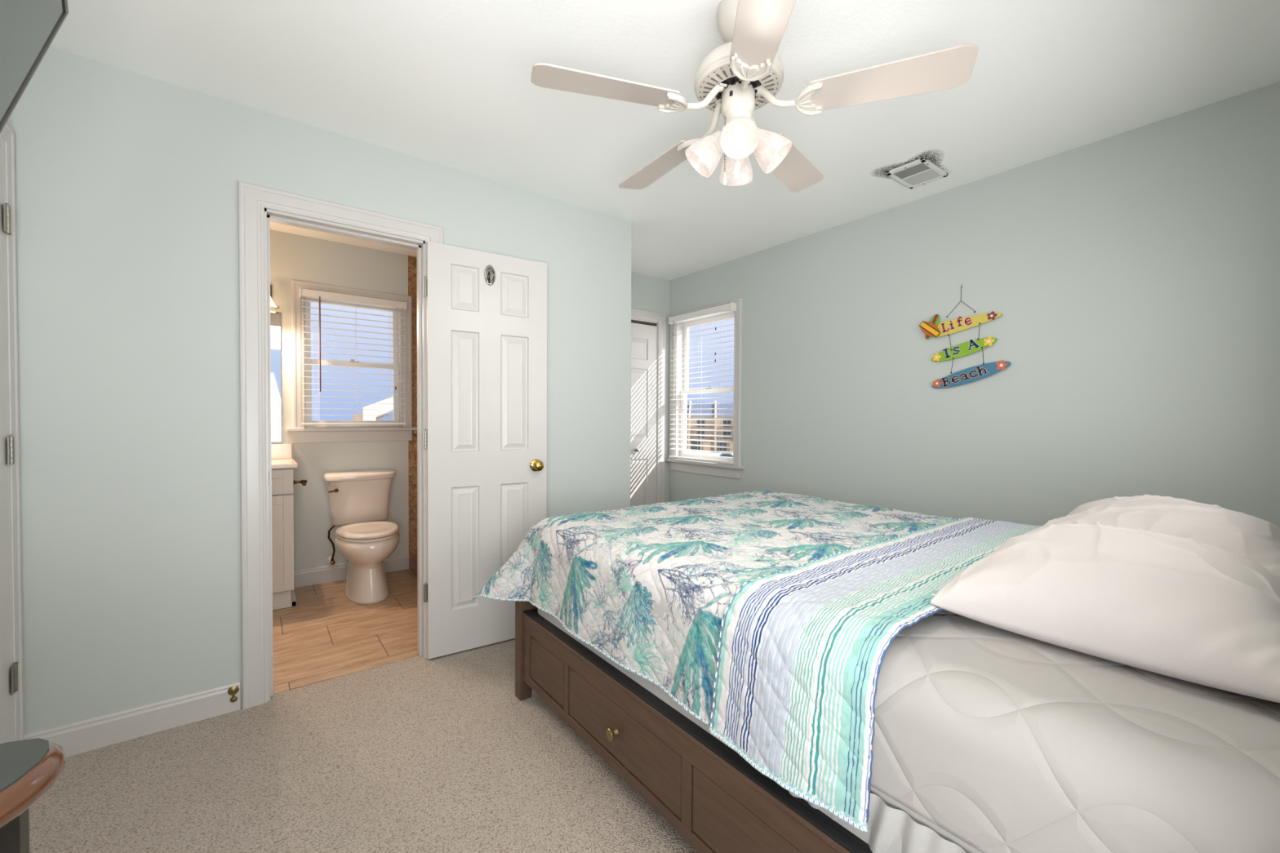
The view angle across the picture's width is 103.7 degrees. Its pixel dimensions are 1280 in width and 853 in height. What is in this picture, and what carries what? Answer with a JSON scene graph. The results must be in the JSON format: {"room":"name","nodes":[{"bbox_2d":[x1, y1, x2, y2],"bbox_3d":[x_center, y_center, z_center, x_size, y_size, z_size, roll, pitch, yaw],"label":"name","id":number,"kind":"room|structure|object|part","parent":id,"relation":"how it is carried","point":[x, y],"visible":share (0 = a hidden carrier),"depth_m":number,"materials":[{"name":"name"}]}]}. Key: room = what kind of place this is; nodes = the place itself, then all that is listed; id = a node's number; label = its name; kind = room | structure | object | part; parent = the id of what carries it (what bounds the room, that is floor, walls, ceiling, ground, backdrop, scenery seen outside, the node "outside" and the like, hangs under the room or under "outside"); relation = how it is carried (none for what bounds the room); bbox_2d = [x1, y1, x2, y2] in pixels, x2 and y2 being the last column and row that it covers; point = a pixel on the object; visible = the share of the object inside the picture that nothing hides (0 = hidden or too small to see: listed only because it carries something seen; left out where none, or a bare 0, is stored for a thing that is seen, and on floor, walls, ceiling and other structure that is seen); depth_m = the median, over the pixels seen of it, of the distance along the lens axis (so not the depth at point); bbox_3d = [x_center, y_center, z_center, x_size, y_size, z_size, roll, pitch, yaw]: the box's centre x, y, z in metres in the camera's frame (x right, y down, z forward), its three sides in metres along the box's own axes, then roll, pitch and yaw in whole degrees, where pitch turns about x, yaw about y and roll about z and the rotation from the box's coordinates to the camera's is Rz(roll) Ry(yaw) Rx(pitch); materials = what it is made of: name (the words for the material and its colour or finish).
{"room":"bedroom","nodes":[
{"label":"bedroom","id":0,"kind":"room"},
{"bbox_2d":[7,46,631,734],"bbox_3d":[-1.109,-0.079,2.490,2.550,2.440,0.120,0,1,-37],"label":"wall","id":1,"kind":"structure","parent":0,"point":[126,196],"depth_m":1.89,"materials":[{"name":"grey paint"}]},
{"bbox_2d":[24,681,239,757],"bbox_3d":[-1.854,1.093,1.860,0.586,0.110,0.013,0,1,-37],"label":"baseboard","id":2,"kind":"structure","parent":1,"relation":"attached to","point":[100,731],"depth_m":1.86,"materials":[{"name":"white paint"}]},
{"bbox_2d":[227,685,239,702],"bbox_3d":[-1.631,1.075,2.016,0.036,0.066,0.011,0,1,-37],"label":"door stop","id":3,"kind":"object","parent":1,"relation":"attached to","point":[233,690],"visible":1,"depth_m":2.01,"materials":[{"name":"gold metal"}]},
{"bbox_2d":[237,180,443,709],"bbox_3d":[-1.331,0.080,2.312,0.794,2.127,0.142,0,1,-37],"label":"door frame","id":4,"kind":"structure","parent":1,"relation":"attached to","point":[259,206],"depth_m":2.07,"materials":[{"name":"white paint"}]},
{"bbox_2d":[422,241,546,659],"bbox_3d":[-0.769,0.121,2.578,0.634,2.022,0.100,0,1,-33],"label":"door","id":5,"kind":"structure","parent":1,"relation":"in","point":[485,437],"depth_m":2.56,"materials":[{"name":"white paint"}]},
{"bbox_3d":[-0.549,0.211,2.704,0.066,0.066,0.065,0,1,-33],"label":"knob","id":6,"kind":"part","parent":5,"relation":"part of","materials":[{"name":"gold metal"}]},
{"bbox_2d":[270,229,417,570],"bbox_3d":[-2.143,-0.106,3.742,2.430,2.440,0.140,0,1,-37],"label":"wall","id":7,"kind":"structure","parent":0,"point":[293,256],"depth_m":3.60,"materials":[{"name":"grey paint"}]},
{"bbox_2d":[270,284,279,309],"bbox_3d":[-2.603,-0.859,3.163,0.545,0.178,0.194,0,1,-37],"label":"vanity light","id":8,"kind":"object","parent":7,"relation":"attached to","point":[272,304],"visible":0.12,"depth_m":3.31,"materials":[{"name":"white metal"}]},
{"bbox_3d":[-2.445,-0.841,3.256,0.148,0.107,0.148,0,1,-37],"label":"lamp shade","id":9,"kind":"part","parent":8,"relation":"part of","materials":[{"name":"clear glass"}]},
{"bbox_2d":[270,311,281,443],"bbox_3d":[-2.739,-0.329,3.182,0.766,0.891,0.010,0,1,-37],"label":"wall mirror","id":10,"kind":"object","parent":7,"relation":"attached to","point":[275,317],"visible":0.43,"depth_m":3.40,"materials":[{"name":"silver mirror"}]},
{"bbox_2d":[271,444,292,459],"bbox_3d":[-2.726,0.172,3.200,0.842,0.103,0.018,0,1,-37],"label":"backsplash","id":11,"kind":"structure","parent":7,"relation":"attached to","point":[279,451],"depth_m":3.41,"materials":[{"name":"stone"}]},
{"bbox_2d":[325,525,337,565],"bbox_3d":[-2.184,0.835,3.567,0.069,0.323,0.093,0,1,-37],"label":"water supply valve","id":12,"kind":"object","parent":7,"relation":"attached to","point":[331,560],"visible":0.98,"depth_m":3.56,"materials":[{"name":"metal"}]},
{"bbox_2d":[293,553,408,588],"bbox_3d":[-2.107,1.057,3.698,0.760,0.118,0.013,0,1,-37],"label":"baseboard","id":13,"kind":"structure","parent":7,"relation":"attached to","point":[322,575],"depth_m":3.61,"materials":[{"name":"white paint"}]},
{"bbox_2d":[286,279,417,443],"bbox_3d":[-2.112,-0.449,3.722,0.840,1.120,0.178,0,1,-37],"label":"window","id":14,"kind":"structure","parent":7,"relation":"in","point":[402,408],"depth_m":3.66,"materials":[{"name":"white paint"}]},
{"bbox_3d":[-2.147,-0.688,3.765,0.610,0.487,0.030,0,1,-37],"label":"sash","id":15,"kind":"part","parent":14,"relation":"part of","materials":[{"name":"white plastic"}]},
{"bbox_3d":[-2.129,-0.239,3.746,0.610,0.481,0.030,0,1,-37],"label":"sash","id":16,"kind":"part","parent":14,"relation":"part of","materials":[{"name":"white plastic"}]},
{"bbox_3d":[-2.126,-0.465,3.740,0.638,0.960,0.132,0,1,-37],"label":"frame","id":17,"kind":"part","parent":14,"relation":"part of","materials":[{"name":"white paint"}]},
{"bbox_2d":[299,287,407,425],"bbox_3d":[-2.063,-0.480,3.651,0.676,0.936,0.090,0,1,-37],"label":"window blind","id":18,"kind":"object","parent":14,"relation":"attached to","point":[308,293],"visible":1,"depth_m":3.61,"materials":[{"name":"white plastic"}]},
{"bbox_3d":[-2.240,-0.458,3.509,0.002,0.868,0.040,0,1,-37],"label":"ladder cord","id":19,"kind":"part","parent":18,"relation":"part of","materials":[{"name":"white fabric"}]},
{"bbox_3d":[-2.062,-0.020,3.655,0.660,0.016,0.052,0,1,-37],"label":"rail","id":20,"kind":"part","parent":18,"relation":"part of","materials":[{"name":"white plastic"}]},
{"bbox_3d":[-2.060,-0.460,3.647,0.002,0.868,0.040,0,1,-37],"label":"ladder cord","id":21,"kind":"part","parent":18,"relation":"part of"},
{"bbox_3d":[-1.880,-0.461,3.785,0.002,0.868,0.040,0,1,-37],"label":"ladder cord","id":22,"kind":"part","parent":18,"relation":"part of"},
{"bbox_2d":[413,426,417,437],"bbox_3d":[-1.720,0.043,3.946,0.100,0.100,0.064,0,1,-37],"label":"handle","id":23,"kind":"object","parent":7,"relation":"attached to","point":[415,432],"visible":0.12,"depth_m":3.94,"materials":[{"name":"brown metal"}]},
{"bbox_2d":[273,652,419,694],"bbox_3d":[-1.342,1.141,2.337,0.638,0.004,0.030,0,1,-37],"label":"trim","id":24,"kind":"structure","parent":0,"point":[340,674],"depth_m":2.31,"materials":[{"name":"brown wood"}]},
{"bbox_2d":[29,568,697,852],"bbox_3d":[0.081,1.214,1.880,3.880,0.110,5.845,0,1,-37],"label":"floor","id":25,"kind":"structure","parent":0,"point":[417,754],"depth_m":1.69,"materials":[{"name":"carpet"}]},
{"bbox_2d":[0,737,65,852],"bbox_3d":[-0.590,0.795,0.100,0.445,0.781,1.130,0,1,-37],"label":"table","id":26,"kind":"object","parent":25,"relation":"on","point":[28,768],"visible":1,"depth_m":0.58,"materials":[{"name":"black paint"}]},
{"bbox_2d":[271,444,297,610],"bbox_3d":[-2.591,0.624,3.036,0.852,1.000,0.458,0,1,-37],"label":"bathroom vanity","id":27,"kind":"object","parent":25,"relation":"on","point":[283,464],"visible":0.25,"depth_m":3.08,"materials":[{"name":"paint"}]},
{"bbox_3d":[-2.292,0.339,3.000,0.367,0.150,0.020,0,1,-37],"label":"drawer","id":28,"kind":"part","parent":27,"relation":"part of","materials":[{"name":"paint"}]},
{"bbox_3d":[-2.294,0.717,3.007,0.367,0.589,0.020,0,1,-37],"label":"cabinet door","id":29,"kind":"part","parent":27,"relation":"part of","materials":[{"name":"paint"}]},
{"bbox_3d":[-2.599,1.107,3.049,0.830,0.035,0.397,0,1,-37],"label":"toe moulding","id":30,"kind":"part","parent":27,"relation":"part of","materials":[{"name":"paint"}]},
{"bbox_2d":[271,458,297,469],"bbox_3d":[-2.588,0.242,3.029,0.852,0.029,0.457,0,1,-37],"label":"countertop","id":31,"kind":"structure","parent":27,"relation":"on","point":[282,463],"depth_m":3.10,"materials":[{"name":"stone"}]},
{"bbox_2d":[293,479,306,485],"bbox_3d":[-2.165,0.359,3.205,0.080,0.044,0.135,0,1,-37],"label":"toilet paper holder","id":32,"kind":"object","parent":27,"relation":"attached to","point":[303,482],"visible":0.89,"depth_m":3.22,"materials":[{"name":"brown metal"}]},
{"bbox_2d":[322,469,399,604],"bbox_3d":[-1.865,0.728,3.423,0.444,0.788,0.708,0,1,-37],"label":"toilet","id":33,"kind":"object","parent":25,"relation":"on","point":[358,500],"visible":1,"depth_m":3.37,"materials":[{"name":"ceramic"}]},
{"bbox_3d":[-2.085,0.438,3.418,0.061,0.026,0.030,0,1,-37],"label":"flush lever","id":34,"kind":"part","parent":33,"relation":"part of","materials":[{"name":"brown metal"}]},
{"bbox_3d":[-2.000,0.353,3.595,0.444,0.046,0.258,0,1,-37],"label":"tank lid","id":35,"kind":"part","parent":33,"relation":"part of","materials":[{"name":"ceramic"}]},
{"bbox_3d":[-2.006,0.532,3.605,0.410,0.312,0.232,0,1,-37],"label":"tank","id":36,"kind":"part","parent":33,"relation":"part of","materials":[{"name":"ceramic"}]},
{"bbox_3d":[-1.796,0.711,3.333,0.368,0.021,0.466,0,1,-37],"label":"seat","id":37,"kind":"part","parent":33,"relation":"part of","materials":[{"name":"plastic"}]},
{"bbox_3d":[-1.798,0.685,3.334,0.368,0.026,0.472,0,1,-37],"label":"seat lid","id":38,"kind":"part","parent":33,"relation":"part of","materials":[{"name":"ceramic"}]},
{"bbox_3d":[-1.835,0.921,3.385,0.380,0.402,0.606,0,1,-37],"label":"bowl","id":39,"kind":"part","parent":33,"relation":"part of","materials":[{"name":"ceramic"}]},
{"bbox_2d":[408,555,417,576],"bbox_3d":[-1.352,1.074,3.420,0.100,0.100,1.373,0,1,-37],"label":"shower curb","id":40,"kind":"object","parent":25,"relation":"on","point":[412,559],"visible":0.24,"depth_m":3.84,"materials":[{"name":"brown tile"}]},
{"bbox_2d":[515,600,872,852],"bbox_3d":[0.732,0.950,1.835,1.662,0.425,2.030,0,1,-37],"label":"frame","id":41,"kind":"object","parent":25,"relation":"on","point":[707,792],"visible":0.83,"depth_m":1.37,"materials":[{"name":"brown wood"}]},
{"bbox_3d":[-0.492,0.938,2.141,0.062,0.425,0.055,0,1,-37],"label":"leg","id":42,"kind":"part","parent":41,"relation":"part of","materials":[{"name":"brown wood"}]},
{"bbox_3d":[-0.359,0.944,1.948,0.011,0.178,0.293,0,1,-37],"label":"fixed panel","id":43,"kind":"part","parent":41,"relation":"part of","materials":[{"name":"brown wood"}]},
{"bbox_3d":[-0.084,0.951,1.556,0.028,0.036,0.038,0,1,-37],"label":"knob","id":44,"kind":"part","parent":41,"relation":"part of","materials":[{"name":"gold metal"}]},
{"bbox_3d":[-0.066,0.951,1.570,0.017,0.169,0.596,0,1,-37],"label":"drawer","id":45,"kind":"part","parent":41,"relation":"part of","materials":[{"name":"brown wood"}]},
{"bbox_3d":[0.323,0.962,1.062,0.017,0.169,0.596,0,1,-37],"label":"drawer","id":46,"kind":"part","parent":41,"relation":"part of","materials":[{"name":"brown wood"}]},
{"bbox_2d":[537,552,981,852],"bbox_3d":[0.752,0.654,1.816,1.545,0.418,1.965,0,1,-37],"label":"bed skirt","id":47,"kind":"object","parent":41,"relation":"on","point":[660,609],"visible":0.12,"depth_m":1.31,"materials":[{"name":"grey fabric"}]},
{"bbox_2d":[471,489,1042,831],"bbox_3d":[0.490,0.656,2.060,1.789,0.564,1.720,0,1,-37],"label":"quilt","id":48,"kind":"object","parent":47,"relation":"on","point":[787,610],"visible":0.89,"depth_m":1.39,"materials":[{"name":"multicoloured fabric"}]},
{"bbox_2d":[788,608,1279,852],"bbox_3d":[1.150,0.616,1.296,1.579,0.370,0.687,0,1,-37],"label":"pad","id":49,"kind":"object","parent":47,"relation":"on","point":[1004,741],"visible":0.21,"depth_m":0.79,"materials":[{"name":"grey fabric"}]},
{"bbox_2d":[929,520,1279,702],"bbox_3d":[1.083,0.330,1.131,0.720,0.199,0.541,0,1,-37],"label":"pillow","id":50,"kind":"object","parent":49,"relation":"on","point":[1190,610],"visible":1,"depth_m":0.93,"materials":[{"name":"grey fabric"}]},
{"bbox_2d":[1037,493,1279,576],"bbox_3d":[1.645,0.324,1.576,0.682,0.201,0.596,0,1,-37],"label":"pillow","id":51,"kind":"object","parent":49,"relation":"on","point":[1257,540],"visible":0.44,"depth_m":1.43,"materials":[{"name":"grey fabric"}]},
{"bbox_2d":[631,271,670,502],"bbox_3d":[-0.204,-0.105,4.302,1.090,2.440,0.120,0,1,-37],"label":"wall","id":52,"kind":"structure","parent":0,"point":[649,293],"depth_m":4.49,"materials":[{"name":"grey paint"}]},
{"bbox_2d":[630,322,657,506],"bbox_3d":[-0.187,0.102,4.247,0.842,2.012,0.068,0,1,-37],"label":"door","id":53,"kind":"structure","parent":52,"relation":"in","point":[643,337],"depth_m":4.41,"materials":[{"name":"white paint"}]},
{"bbox_2d":[631,307,666,502],"bbox_3d":[-0.218,0.051,4.282,1.030,2.129,0.140,0,1,-37],"label":"door frame","id":54,"kind":"structure","parent":52,"relation":"attached to","point":[637,316],"depth_m":4.50,"materials":[{"name":"white paint"}]},
{"bbox_2d":[49,0,1279,279],"bbox_3d":[0.094,-1.331,1.837,3.880,0.100,5.845,0,1,-37],"label":"ceiling","id":55,"kind":"structure","parent":0,"point":[447,82],"depth_m":1.84,"materials":[{"name":"paint"}]},
{"bbox_2d":[530,0,978,191],"bbox_3d":[0.286,-1.001,1.572,1.199,0.550,1.164,0,1,-37],"label":"ceiling fan","id":56,"kind":"object","parent":55,"relation":"hanging from","point":[744,74],"visible":1,"depth_m":1.45,"materials":[{"name":"white wood"}]},
{"bbox_3d":[-0.097,-0.963,1.427,0.414,0.006,0.137,0,12,-16],"label":"blade","id":57,"kind":"part","parent":56,"relation":"part of","materials":[{"name":"white wood"}]},
{"bbox_3d":[0.071,-0.970,1.881,0.137,0.006,0.414,-14,8,-33],"label":"blade","id":58,"kind":"part","parent":56,"relation":"part of","materials":[{"name":"white wood"}]},
{"bbox_3d":[0.195,-0.841,1.556,0.116,0.127,0.117,0,1,-37],"label":"lamp shade","id":59,"kind":"part","parent":56,"relation":"part of","materials":[{"name":"white glass"}]},
{"bbox_3d":[0.194,-0.988,1.504,0.123,0.085,0.032,0,12,-16],"label":"blade arm","id":60,"kind":"part","parent":56,"relation":"part of","materials":[{"name":"white metal"}]},
{"bbox_3d":[0.234,-0.989,1.628,0.032,0.085,0.123,-13,8,-33],"label":"blade arm","id":61,"kind":"part","parent":56,"relation":"part of","materials":[{"name":"white metal"}]},
{"bbox_3d":[0.255,-0.746,1.513,0.015,0.043,0.015,0,1,-37],"label":"chain pull","id":62,"kind":"part","parent":56,"relation":"part of","materials":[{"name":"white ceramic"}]},
{"bbox_3d":[0.315,-0.842,1.645,0.117,0.127,0.116,0,1,-37],"label":"lamp shade","id":63,"kind":"part","parent":56,"relation":"part of","materials":[{"name":"white glass"}]},
{"bbox_3d":[0.293,-0.897,1.493,0.056,0.066,0.055,0,1,-37],"label":"lamp arm","id":64,"kind":"part","parent":56,"relation":"part of","materials":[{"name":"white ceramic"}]},
{"bbox_3d":[0.289,-0.853,1.457,0.040,0.070,0.066,1,1,26],"label":"bulb","id":65,"kind":"part","parent":56,"relation":"part of","materials":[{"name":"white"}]},
{"bbox_3d":[0.284,-0.839,1.437,0.117,0.127,0.116,0,1,-37],"label":"lamp shade","id":66,"kind":"part","parent":56,"relation":"part of","materials":[{"name":"white glass"}]},
{"bbox_3d":[0.301,-0.986,1.427,0.032,0.085,0.123,11,1,2],"label":"blade arm","id":67,"kind":"part","parent":56,"relation":"part of","materials":[{"name":"white metal"}]},
{"bbox_3d":[0.284,-0.956,1.127,0.137,0.006,0.414,11,1,2],"label":"blade","id":68,"kind":"part","parent":56,"relation":"part of","materials":[{"name":"beige laminate"}]},
{"bbox_3d":[0.404,-0.840,1.526,0.116,0.127,0.117,0,1,-37],"label":"lamp shade","id":69,"kind":"part","parent":56,"relation":"part of","materials":[{"name":"white glass"}]},
{"bbox_3d":[0.406,-0.986,1.504,0.123,0.085,0.032,1,-10,20],"label":"blade arm","id":70,"kind":"part","parent":56,"relation":"part of","materials":[{"name":"white metal"}]},
{"bbox_3d":[0.555,-0.967,1.862,0.137,0.006,0.414,-13,-7,38],"label":"blade","id":71,"kind":"part","parent":56,"relation":"part of","materials":[{"name":"beige laminate"}]},
{"bbox_3d":[0.687,-0.958,1.396,0.414,0.006,0.137,1,-10,20],"label":"blade","id":72,"kind":"part","parent":56,"relation":"part of","materials":[{"name":"beige laminate"}]},
{"bbox_2d":[885,156,947,188],"bbox_3d":[1.402,-1.277,2.544,0.270,0.017,0.186,0,1,-37],"label":"ceiling vent","id":73,"kind":"object","parent":55,"relation":"in","point":[921,171],"visible":1,"depth_m":2.53,"materials":[{"name":"white plastic"}]},
{"bbox_2d":[668,81,1279,527],"bbox_3d":[1.569,-0.073,2.999,0.140,2.440,5.555,0,1,-37],"label":"wall","id":74,"kind":"structure","parent":0,"point":[1133,276],"depth_m":2.41,"materials":[{"name":"grey paint"}]},
{"bbox_2d":[665,297,744,479],"bbox_3d":[0.566,-0.301,4.258,0.178,1.406,0.910,0,1,-37],"label":"window","id":75,"kind":"structure","parent":74,"relation":"in","point":[719,469],"depth_m":4.31,"materials":[{"name":"white paint"}]},
{"bbox_2d":[668,302,736,463],"bbox_3d":[0.503,-0.341,4.207,0.090,1.254,0.741,0,1,-37],"label":"window blind","id":76,"kind":"object","parent":75,"relation":"attached to","point":[731,306],"visible":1,"depth_m":4.17,"materials":[{"name":"white plastic"}]},
{"bbox_3d":[0.347,-0.326,4.402,0.041,1.186,0.001,0,1,-37],"label":"ladder cord","id":77,"kind":"part","parent":76,"relation":"part of","materials":[{"name":"white fabric"}]},
{"bbox_3d":[0.499,-0.321,4.204,0.040,1.186,0.001,0,1,-37],"label":"ladder cord","id":78,"kind":"part","parent":76,"relation":"part of","materials":[{"name":"white fabric"}]},
{"bbox_3d":[0.496,0.278,4.215,0.052,0.016,0.725,0,1,-37],"label":"rail","id":79,"kind":"part","parent":76,"relation":"part of","materials":[{"name":"white plastic"}]},
{"bbox_3d":[0.650,-0.317,4.006,0.041,1.186,0.001,0,1,-37],"label":"ladder cord","id":80,"kind":"part","parent":76,"relation":"part of","materials":[{"name":"white fabric"}]},
{"bbox_3d":[0.585,-0.317,4.272,0.132,1.245,0.708,0,1,-37],"label":"frame","id":81,"kind":"part","parent":75,"relation":"part of","materials":[{"name":"white paint"}]},
{"bbox_3d":[0.585,-0.015,4.279,0.030,0.613,0.680,0,1,-37],"label":"sash","id":82,"kind":"part","parent":75,"relation":"part of","materials":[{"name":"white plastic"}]},
{"bbox_3d":[0.615,-0.605,4.289,0.030,0.640,0.680,0,1,-37],"label":"sash","id":83,"kind":"part","parent":75,"relation":"part of","materials":[{"name":"white plastic"}]},
{"bbox_2d":[919,284,1010,388],"bbox_3d":[1.713,-0.481,2.668,0.031,0.546,0.431,0,1,-39],"label":"hanging sign","id":84,"kind":"object","parent":74,"relation":"attached to","point":[933,328],"visible":1,"depth_m":2.67,"materials":[{"name":"yellow paint"}]},
{"bbox_2d":[932,352,941,361],"bbox_3d":[1.633,-0.381,2.764,0.005,0.046,0.045,0,1,-37],"label":"flower","id":85,"kind":"object","parent":84,"relation":"on","point":[937,357],"depth_m":2.76,"materials":[{"name":"paint"}]},
{"bbox_2d":[933,379,942,387],"bbox_3d":[1.634,-0.237,2.763,0.005,0.046,0.045,0,1,-37],"label":"flower","id":86,"kind":"object","parent":84,"relation":"on","point":[938,384],"depth_m":2.76,"materials":[{"name":"orange paint"}]},
{"bbox_2d":[983,336,995,346],"bbox_3d":[1.783,-0.435,2.568,0.005,0.050,0.049,0,1,-37],"label":"flower","id":87,"kind":"object","parent":84,"relation":"on","point":[988,341],"depth_m":2.57,"materials":[{"name":"paint"}]},
{"bbox_2d":[986,311,997,319],"bbox_3d":[1.790,-0.564,2.556,0.005,0.044,0.044,0,1,-37],"label":"flower","id":88,"kind":"object","parent":84,"relation":"on","point":[992,316],"depth_m":2.56,"materials":[{"name":"red paint"}]},
{"bbox_2d":[995,360,1007,369],"bbox_3d":[1.817,-0.308,2.525,0.005,0.050,0.049,0,1,-37],"label":"flower","id":89,"kind":"object","parent":84,"relation":"on","point":[1002,365],"depth_m":2.52,"materials":[{"name":"orange paint"}]},
{"bbox_3d":[-1.387,-0.049,0.659,0.120,2.440,5.675,0,1,-37],"label":"wall","id":90,"kind":"structure","parent":0,"visible":0},
{"bbox_2d":[0,146,17,743],"bbox_3d":[-1.783,0.138,1.301,0.024,2.020,0.821,0,1,-37],"label":"door","id":91,"kind":"structure","parent":90,"relation":"in","point":[8,674],"depth_m":1.58,"materials":[{"name":"white paint"}]},
{"bbox_2d":[0,122,24,742],"bbox_3d":[-1.778,0.097,1.286,0.020,2.124,0.968,0,1,-37],"label":"door frame","id":92,"kind":"structure","parent":90,"relation":"attached to","point":[7,134],"depth_m":1.64,"materials":[{"name":"white paint"}]},
{"bbox_2d":[0,0,68,133],"bbox_3d":[-0.943,-0.558,0.523,0.950,0.530,0.433,1,1,43],"label":"television","id":93,"kind":"object","parent":90,"relation":"attached to","point":[28,28],"visible":1,"depth_m":0.90,"materials":[{"name":"black plastic"}]},
{"label":"outside","id":94,"kind":"structure","parent":0,"visible":0},
{"bbox_2d":[686,450,733,456],"bbox_3d":[-35.362,5.517,185.968,470.000,0.200,322.000,0,1,-37],"label":"ground","id":95,"kind":"structure","parent":94,"point":[687,451],"depth_m":125.67,"materials":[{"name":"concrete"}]},
{"bbox_2d":[352,396,393,420],"bbox_3d":[-19.793,1.682,46.875,11.440,12.400,9.000,0,1,-35],"label":"house","id":96,"kind":"structure","parent":95,"relation":"on","point":[372,415],"depth_m":40.94,"materials":[{"name":"beige"}]},
{"bbox_2d":[686,400,733,451],"bbox_3d":[20.979,-0.391,139.704,84.440,13.800,11.600,0,1,9],"label":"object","id":97,"kind":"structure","parent":95,"relation":"on","point":[731,405],"depth_m":135.85,"materials":[{"name":"beige"}]},
{"bbox_3d":[15.181,5.235,136.404,2.400,2.400,0.130,0,1,9],"label":"garage door","id":98,"kind":"part","parent":97,"relation":"part of","materials":[{"name":"grey metal"}]},
{"bbox_3d":[16.415,2.196,136.113,2.080,1.900,0.060,0,1,9],"label":"pane","id":99,"kind":"part","parent":97,"relation":"part of","materials":[{"name":"glass"}]},
{"bbox_3d":[16.431,-0.803,136.062,2.080,1.900,0.060,0,1,9],"label":"pane","id":100,"kind":"part","parent":97,"relation":"part of","materials":[{"name":"glass"}]},
{"bbox_3d":[22.103,5.290,135.365,2.400,2.400,0.130,0,1,9],"label":"garage door","id":101,"kind":"part","parent":97,"relation":"part of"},
{"bbox_3d":[23.337,2.251,135.075,2.080,1.900,0.060,0,1,9],"label":"pane","id":102,"kind":"part","parent":97,"relation":"part of","materials":[{"name":"glass"}]},
{"bbox_3d":[23.353,-0.749,135.023,2.080,1.900,0.060,0,1,9],"label":"pane","id":103,"kind":"part","parent":97,"relation":"part of","materials":[{"name":"glass"}]},
{"bbox_2d":[717,453,733,457],"bbox_3d":[18.081,6.369,104.717,4.483,1.450,1.800,0,1,9],"label":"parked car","id":104,"kind":"object","parent":95,"relation":"on","point":[722,455],"visible":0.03,"depth_m":103.88,"materials":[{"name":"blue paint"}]}
]}

